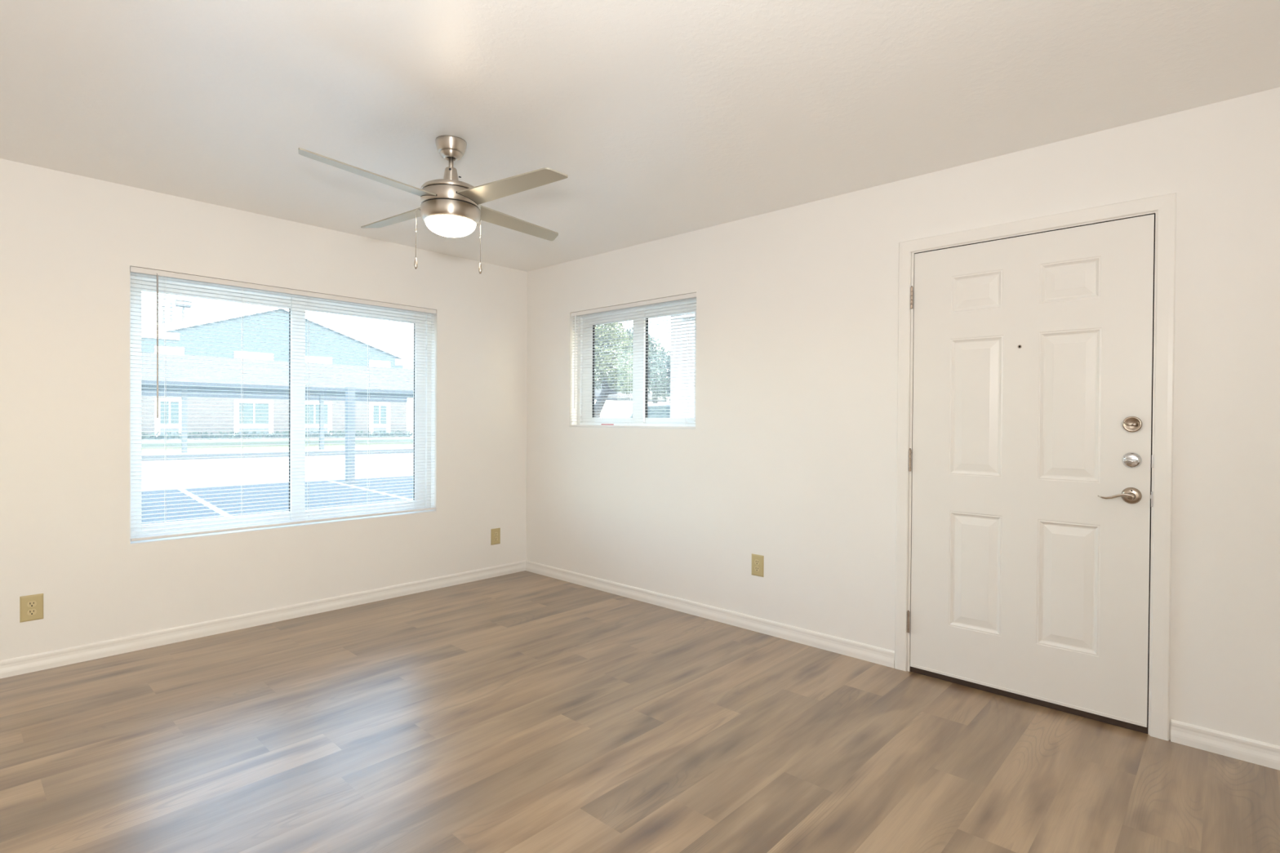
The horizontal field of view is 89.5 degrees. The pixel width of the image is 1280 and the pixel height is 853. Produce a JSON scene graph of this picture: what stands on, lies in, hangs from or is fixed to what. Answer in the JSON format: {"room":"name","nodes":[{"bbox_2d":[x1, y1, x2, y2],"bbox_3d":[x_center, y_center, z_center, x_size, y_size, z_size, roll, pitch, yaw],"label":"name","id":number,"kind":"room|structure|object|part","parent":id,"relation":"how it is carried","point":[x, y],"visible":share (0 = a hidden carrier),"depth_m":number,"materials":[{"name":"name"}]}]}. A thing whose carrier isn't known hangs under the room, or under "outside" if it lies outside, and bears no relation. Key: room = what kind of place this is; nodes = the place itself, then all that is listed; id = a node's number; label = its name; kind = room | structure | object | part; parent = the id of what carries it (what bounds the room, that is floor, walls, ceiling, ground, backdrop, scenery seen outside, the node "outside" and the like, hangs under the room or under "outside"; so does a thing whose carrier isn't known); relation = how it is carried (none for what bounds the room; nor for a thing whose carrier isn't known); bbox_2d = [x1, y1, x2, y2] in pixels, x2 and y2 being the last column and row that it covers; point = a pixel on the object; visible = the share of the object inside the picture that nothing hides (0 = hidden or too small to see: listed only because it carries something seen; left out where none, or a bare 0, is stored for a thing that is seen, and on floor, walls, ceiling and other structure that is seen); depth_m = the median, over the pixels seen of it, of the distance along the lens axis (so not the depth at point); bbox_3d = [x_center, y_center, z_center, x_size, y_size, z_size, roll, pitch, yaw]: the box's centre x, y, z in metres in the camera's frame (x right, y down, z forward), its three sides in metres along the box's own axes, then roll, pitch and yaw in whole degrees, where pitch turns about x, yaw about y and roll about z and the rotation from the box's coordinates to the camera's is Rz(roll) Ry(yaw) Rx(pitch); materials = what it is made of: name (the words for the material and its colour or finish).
{"room":"empty living room","nodes":[
{"label":"empty living room","id":0,"kind":"room"},
{"bbox_2d":[0,158,527,660],"bbox_3d":[-2.886,-0.037,3.276,0.160,2.440,5.920,1,1,43],"label":"wall","id":1,"kind":"structure","parent":0,"point":[69,243],"depth_m":3.50,"materials":[{"name":"beige paint"}]},
{"bbox_2d":[19,593,43,622],"bbox_3d":[-2.934,0.875,3.115,0.008,0.124,0.083,1,1,43],"label":"electrical outlet","id":2,"kind":"object","parent":1,"relation":"attached to","point":[31,606],"visible":1,"depth_m":3.11,"materials":[{"name":"beige plastic"}]},
{"bbox_2d":[26,608,36,615],"bbox_3d":[-2.932,0.895,3.113,0.002,0.028,0.034,1,1,43],"label":"receptacle","id":3,"kind":"object","parent":2,"relation":"attached to","point":[29,611],"depth_m":3.11,"materials":[{"name":"beige plastic"}]},
{"bbox_2d":[26,600,36,607],"bbox_3d":[-2.932,0.856,3.113,0.002,0.028,0.034,1,1,43],"label":"receptacle","id":4,"kind":"object","parent":2,"relation":"attached to","point":[29,603],"depth_m":3.11,"materials":[{"name":"beige plastic"}]},
{"bbox_2d":[0,560,525,679],"bbox_3d":[-2.830,1.143,3.229,0.014,0.082,5.600,1,1,43],"label":"baseboard","id":5,"kind":"structure","parent":1,"relation":"attached to","point":[12,667],"depth_m":3.72,"materials":[{"name":"white paint"}]},
{"bbox_2d":[129,272,435,545],"bbox_3d":[-2.131,-0.113,4.088,0.148,1.466,1.767,1,1,43],"label":"window","id":6,"kind":"structure","parent":1,"relation":"in","point":[299,420],"depth_m":4.07,"materials":[{"name":"white plastic"}]},
{"bbox_3d":[-2.449,-0.112,3.813,0.024,1.398,0.864,1,1,43],"label":"sash","id":7,"kind":"part","parent":6,"relation":"part of","materials":[{"name":"white plastic"}]},
{"bbox_2d":[129,266,435,541],"bbox_3d":[-2.083,-0.119,4.043,0.050,1.448,1.761,1,1,43],"label":"window blind","id":8,"kind":"object","parent":6,"relation":"attached to","point":[132,269],"visible":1,"depth_m":3.89,"materials":[{"name":"white plastic"}]},
{"bbox_3d":[-2.333,-0.111,3.787,0.028,1.409,0.002,1,1,43],"label":"ladder cord","id":9,"kind":"part","parent":8,"relation":"part of","materials":[{"name":"white fabric"}]},
{"bbox_3d":[-2.085,-0.829,4.043,0.030,0.028,1.761,1,1,43],"label":"head rail","id":10,"kind":"part","parent":8,"relation":"part of","materials":[{"name":"white plastic"}]},
{"bbox_3d":[-2.095,0.598,4.057,0.024,0.013,1.757,1,1,43],"label":"rail","id":11,"kind":"part","parent":8,"relation":"part of","materials":[{"name":"white plastic"}]},
{"bbox_3d":[-2.084,-0.112,4.056,0.028,1.409,0.002,1,1,43],"label":"ladder cord","id":12,"kind":"part","parent":8,"relation":"part of","materials":[{"name":"white fabric"}]},
{"bbox_3d":[-1.825,-0.113,4.338,0.028,1.409,0.002,1,1,43],"label":"ladder cord","id":13,"kind":"part","parent":8,"relation":"part of","materials":[{"name":"white fabric"}]},
{"bbox_3d":[-1.590,-0.114,4.591,0.028,1.409,0.002,1,1,43],"label":"ladder cord","id":14,"kind":"part","parent":8,"relation":"part of","materials":[{"name":"white fabric"}]},
{"bbox_3d":[-2.108,0.618,4.070,0.075,0.005,1.765,1,1,43],"label":"sill","id":15,"kind":"part","parent":6,"relation":"part of","materials":[{"name":"white paint"}]},
{"bbox_3d":[-1.887,-0.114,4.399,0.022,1.398,0.911,1,1,43],"label":"sash","id":16,"kind":"part","parent":6,"relation":"part of","materials":[{"name":"white plastic"}]},
{"bbox_2d":[490,528,500,545],"bbox_3d":[-1.131,0.864,5.067,0.008,0.125,0.085,1,1,43],"label":"electrical outlet","id":17,"kind":"object","parent":1,"relation":"attached to","point":[495,533],"visible":1,"depth_m":5.06,"materials":[{"name":"beige plastic"}]},
{"bbox_2d":[0,570,1279,852],"bbox_3d":[-0.338,1.292,0.928,7.120,0.140,5.920,1,1,43],"label":"floor","id":18,"kind":"structure","parent":0,"point":[522,712],"depth_m":2.40,"materials":[{"name":"brown wood"}]},
{"bbox_2d":[0,0,1279,271],"bbox_3d":[-0.321,-1.288,0.904,7.120,0.140,5.920,1,1,43],"label":"ceiling","id":19,"kind":"structure","parent":0,"point":[662,118],"depth_m":2.38,"materials":[{"name":"white paint"}]},
{"bbox_2d":[297,135,568,273],"bbox_3d":[-0.823,-0.956,2.811,0.963,0.565,0.963,0,1,-10],"label":"ceiling fan","id":20,"kind":"object","parent":19,"relation":"hanging from","point":[451,207],"visible":1,"depth_m":2.71,"materials":[{"name":"silver metal"}]},
{"bbox_3d":[-1.048,-0.975,2.512,0.110,0.031,0.577,1,1,37],"label":"blade","id":21,"kind":"part","parent":20,"relation":"part of","materials":[{"name":"silver metal"}]},
{"bbox_3d":[-1.121,-0.980,3.035,0.577,0.029,0.110,1,1,37],"label":"blade","id":22,"kind":"part","parent":20,"relation":"part of","materials":[{"name":"silver metal"}]},
{"bbox_3d":[-0.959,-0.698,2.763,0.016,0.048,0.016,1,1,43],"label":"pull knob","id":23,"kind":"part","parent":20,"relation":"part of","materials":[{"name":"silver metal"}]},
{"bbox_3d":[-0.949,-0.827,2.765,0.025,0.213,0.007,0,1,-21],"label":"pull chain","id":24,"kind":"part","parent":20,"relation":"part of","materials":[{"name":"silver metal"}]},
{"bbox_3d":[-0.824,-0.859,2.811,0.213,0.056,0.213,1,1,43],"label":"lamp shade","id":25,"kind":"part","parent":20,"relation":"part of","materials":[{"name":"white glass"}]},
{"bbox_3d":[-0.704,-0.826,2.845,0.008,0.213,0.007,0,1,-15],"label":"pull chain","id":26,"kind":"part","parent":20,"relation":"part of","materials":[{"name":"silver metal"}]},
{"bbox_3d":[-0.704,-0.697,2.846,0.016,0.048,0.016,1,1,43],"label":"pull knob","id":27,"kind":"part","parent":20,"relation":"part of","materials":[{"name":"silver metal"}]},
{"bbox_3d":[-0.525,-0.963,2.586,0.577,0.034,0.110,1,1,37],"label":"blade","id":28,"kind":"part","parent":20,"relation":"part of","materials":[{"name":"silver metal"}]},
{"bbox_3d":[-0.599,-0.974,3.109,0.110,0.026,0.577,1,1,37],"label":"blade","id":29,"kind":"part","parent":20,"relation":"part of","materials":[{"name":"silver metal"}]},
{"bbox_2d":[619,328,671,403],"bbox_3d":[0.995,-1.889,30.715,4.857,5.992,2.729,1,1,43],"label":"tree","id":30,"kind":"object","parent":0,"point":[657,381],"visible":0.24,"depth_m":30.20,"materials":[{"name":"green plant"}]},
{"bbox_2d":[525,87,1279,746],"bbox_3d":[1.683,-0.004,2.978,6.960,2.440,0.160,1,1,43],"label":"wall","id":31,"kind":"structure","parent":0,"point":[789,458],"depth_m":3.38,"materials":[{"name":"beige paint"}]},
{"bbox_2d":[577,297,696,429],"bbox_3d":[-0.013,-0.425,4.588,1.212,0.870,0.073,1,1,43],"label":"window","id":32,"kind":"structure","parent":31,"relation":"in","point":[635,420],"depth_m":4.59,"materials":[{"name":"white plastic"}]},
{"bbox_3d":[-0.201,-0.428,4.756,0.641,0.802,0.022,1,1,43],"label":"sash","id":33,"kind":"part","parent":32,"relation":"part of","materials":[{"name":"white plastic"}]},
{"bbox_2d":[570,292,696,428],"bbox_3d":[-0.083,-0.426,4.513,1.206,0.866,0.050,1,1,43],"label":"window blind","id":34,"kind":"object","parent":32,"relation":"attached to","point":[691,295],"visible":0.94,"depth_m":4.50,"materials":[{"name":"white plastic"}]},
{"bbox_3d":[-0.459,-0.424,4.874,0.002,0.827,0.028,1,1,43],"label":"ladder cord","id":35,"kind":"part","parent":34,"relation":"part of","materials":[{"name":"white fabric"}]},
{"bbox_3d":[-0.073,-0.418,4.518,0.002,0.827,0.028,1,1,43],"label":"ladder cord","id":36,"kind":"part","parent":34,"relation":"part of","materials":[{"name":"white fabric"}]},
{"bbox_3d":[-0.079,0.001,4.525,1.202,0.013,0.024,1,1,43],"label":"rail","id":37,"kind":"part","parent":34,"relation":"part of","materials":[{"name":"white plastic"}]},
{"bbox_3d":[-0.073,-0.844,4.517,1.206,0.028,0.030,1,1,43],"label":"head rail","id":38,"kind":"part","parent":34,"relation":"part of","materials":[{"name":"white plastic"}]},
{"bbox_3d":[0.305,-0.412,4.169,0.002,0.827,0.028,1,1,43],"label":"ladder cord","id":39,"kind":"part","parent":34,"relation":"part of","materials":[{"name":"white fabric"}]},
{"bbox_3d":[0.191,-0.422,4.414,0.606,0.802,0.024,1,1,43],"label":"sash","id":40,"kind":"part","parent":32,"relation":"part of","materials":[{"name":"white plastic"}]},
{"bbox_2d":[751,553,764,577],"bbox_3d":[0.688,0.815,3.785,0.082,0.125,0.008,1,1,43],"label":"electrical outlet","id":41,"kind":"object","parent":31,"relation":"attached to","point":[757,561],"visible":1,"depth_m":3.78,"materials":[{"name":"beige plastic"}]},
{"bbox_2d":[754,566,759,571],"bbox_3d":[0.685,0.834,3.783,0.034,0.028,0.002,1,1,43],"label":"receptacle","id":42,"kind":"object","parent":41,"relation":"attached to","point":[756,568],"depth_m":3.78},
{"bbox_2d":[754,560,759,564],"bbox_3d":[0.686,0.795,3.783,0.034,0.028,0.002,1,1,43],"label":"receptacle","id":43,"kind":"object","parent":41,"relation":"attached to","point":[756,562],"depth_m":3.78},
{"bbox_2d":[525,560,1279,770],"bbox_3d":[1.558,1.175,2.979,6.800,0.082,0.014,1,1,43],"label":"baseboard","id":44,"kind":"structure","parent":31,"relation":"attached to","point":[1249,750],"depth_m":3.53,"materials":[{"name":"white paint"}]},
{"bbox_2d":[906,213,1154,727],"bbox_3d":[1.675,0.174,2.870,0.942,2.033,0.095,1,1,43],"label":"door","id":45,"kind":"structure","parent":31,"relation":"in","point":[1033,353],"depth_m":2.82,"materials":[{"name":"white paint"}]},
{"bbox_3d":[1.911,0.281,2.599,0.115,0.029,0.016,1,1,43],"label":"lever","id":46,"kind":"part","parent":45,"relation":"part of","materials":[{"name":"silver metal"}]},
{"bbox_3d":[1.972,0.278,2.591,0.067,0.067,0.012,1,1,43],"label":"handle","id":47,"kind":"part","parent":45,"relation":"part of","materials":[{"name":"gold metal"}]},
{"bbox_2d":[894,192,1177,741],"bbox_3d":[1.735,0.180,2.926,0.950,2.075,0.166,1,1,43],"label":"trim","id":48,"kind":"structure","parent":31,"relation":"attached to","point":[1066,709],"depth_m":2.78,"materials":[{"name":"white paint"}]},
{"bbox_3d":[2.034,0.287,2.563,0.006,0.060,0.036,1,1,43],"label":"strike plate","id":49,"kind":"part","parent":48,"relation":"part of","materials":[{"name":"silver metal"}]},
{"bbox_3d":[2.035,0.138,2.561,0.006,0.050,0.036,1,1,43],"label":"strike plate","id":50,"kind":"part","parent":48,"relation":"part of","materials":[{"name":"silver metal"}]},
{"label":"outside","id":51,"kind":"structure","parent":0,"visible":0},
{"bbox_2d":[406,424,413,436],"bbox_3d":[-34.785,0.381,79.665,98.895,0.440,176.709,1,1,43],"label":"ground","id":52,"kind":"structure","parent":51,"point":[408,426],"depth_m":79.84,"materials":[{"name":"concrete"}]},
{"bbox_2d":[141,297,413,439],"bbox_3d":[-24.336,-3.314,40.857,15.390,7.900,12.590,0,1,-42],"label":"apartment building","id":53,"kind":"structure","parent":52,"relation":"on","point":[334,413],"depth_m":35.60,"materials":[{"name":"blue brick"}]},
{"bbox_3d":[-23.997,-0.692,32.932,0.780,1.170,0.029,0,1,-42],"label":"pane","id":54,"kind":"part","parent":53,"relation":"part of","materials":[{"name":"white glass"}]},
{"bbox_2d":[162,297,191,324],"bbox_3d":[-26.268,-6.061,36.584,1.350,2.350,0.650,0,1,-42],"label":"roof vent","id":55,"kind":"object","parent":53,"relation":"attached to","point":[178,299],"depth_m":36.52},
{"bbox_3d":[-21.208,-0.697,35.469,1.440,1.170,0.029,0,1,-42],"label":"pane","id":56,"kind":"part","parent":53,"relation":"part of","materials":[{"name":"glass"}]},
{"bbox_3d":[-18.930,-0.701,37.541,1.440,1.170,0.029,0,1,-42],"label":"pane","id":57,"kind":"part","parent":53,"relation":"part of","materials":[{"name":"glass"}]},
{"bbox_3d":[-16.159,-0.707,40.061,0.830,1.170,0.029,0,1,-42],"label":"pane","id":58,"kind":"part","parent":53,"relation":"part of","materials":[{"name":"white glass"}]},
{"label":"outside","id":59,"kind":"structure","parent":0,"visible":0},
{"bbox_2d":[141,453,413,490],"bbox_3d":[-0.521,1.184,27.129,110.000,0.120,10.250,0,1,-42],"label":"driveway","id":60,"kind":"structure","parent":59,"point":[321,460],"depth_m":17.04,"materials":[{"name":"concrete"}]},
{"bbox_2d":[141,448,413,461],"bbox_3d":[-4.069,1.039,31.030,110.000,0.250,0.300,0,1,-42],"label":"kerb","id":61,"kind":"object","parent":60,"relation":"on","point":[367,451],"depth_m":22.42,"materials":[{"name":"grey concrete"}]},
{"bbox_2d":[628,403,670,417],"bbox_3d":[0.933,0.144,24.250,4.395,2.033,1.800,1,1,41],"label":"car","id":62,"kind":"object","parent":60,"relation":"on","point":[653,407],"visible":0.09,"depth_m":23.34,"materials":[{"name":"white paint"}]},
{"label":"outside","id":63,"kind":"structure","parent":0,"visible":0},
{"bbox_2d":[141,436,413,456],"bbox_3d":[-8.981,0.950,36.430,110.000,0.460,14.300,0,1,-42],"label":"lawn","id":64,"kind":"structure","parent":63,"point":[340,442],"depth_m":28.72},
{"bbox_2d":[141,430,413,439],"bbox_3d":[-19.961,0.496,35.690,15.161,0.596,0.837,0,1,-42],"label":"hedge","id":65,"kind":"object","parent":64,"relation":"on","point":[194,434],"visible":0.66,"depth_m":34.83,"materials":[{"name":"green plant"}]},
{"bbox_2d":[141,352,666,453],"bbox_3d":[-13.507,-0.932,30.256,33.000,3.880,8.500,0,1,-42],"label":"carport","id":66,"kind":"object","parent":64,"relation":"on","point":[334,390],"visible":0.3,"depth_m":26.01,"materials":[{"name":"grey"}]},
{"bbox_3d":[-16.211,-0.216,22.975,0.150,2.550,0.150,0,1,-42],"label":"post","id":67,"kind":"part","parent":66,"relation":"part of","materials":[{"name":"grey metal"}]},
{"bbox_3d":[-12.838,-0.223,26.044,0.150,2.550,0.150,0,1,-42],"label":"post","id":68,"kind":"part","parent":66,"relation":"part of","materials":[{"name":"grey metal"}]},
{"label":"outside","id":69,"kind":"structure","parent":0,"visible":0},
{"bbox_2d":[142,475,413,524],"bbox_3d":[16.636,1.476,8.265,110.001,0.120,40.750,0,1,-42],"label":"parking lot","id":70,"kind":"structure","parent":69,"point":[327,484],"depth_m":11.15,"materials":[{"name":"grey asphalt"}]},
{"bbox_2d":[178,488,231,516],"bbox_3d":[-7.012,1.237,10.411,0.100,0.004,5.350,0,1,-42],"label":"parking line","id":71,"kind":"object","parent":70,"relation":"on","point":[180,490],"visible":0.5,"depth_m":10.30,"materials":[{"name":"white paint"}]},
{"bbox_2d":[341,386,359,484],"bbox_3d":[-6.202,0.187,13.815,0.280,2.050,0.280,0,1,-42],"label":"post","id":72,"kind":"object","parent":70,"relation":"on","point":[349,422],"visible":0.9,"depth_m":13.75,"materials":[{"name":"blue metal"}]},
{"bbox_2d":[328,480,413,500],"bbox_3d":[-5.014,1.233,12.228,0.100,0.004,5.350,0,1,-42],"label":"parking line","id":73,"kind":"object","parent":70,"relation":"on","point":[362,488],"visible":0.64,"depth_m":12.25,"materials":[{"name":"white paint"}]},
{"bbox_2d":[594,322,632,417],"bbox_3d":[-0.985,-0.864,17.568,2.387,4.191,1.784,1,1,43],"label":"tree","id":74,"kind":"object","parent":70,"relation":"on","point":[600,406],"visible":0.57,"depth_m":17.09,"materials":[{"name":"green plant"}]},
{"bbox_2d":[670,312,694,417],"bbox_3d":[6.599,-1.428,5.787,14.000,5.600,3.036,1,1,43],"label":"building wing","id":75,"kind":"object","parent":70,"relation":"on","point":[673,384],"visible":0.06,"depth_m":9.30,"materials":[{"name":"brick"}]}
]}

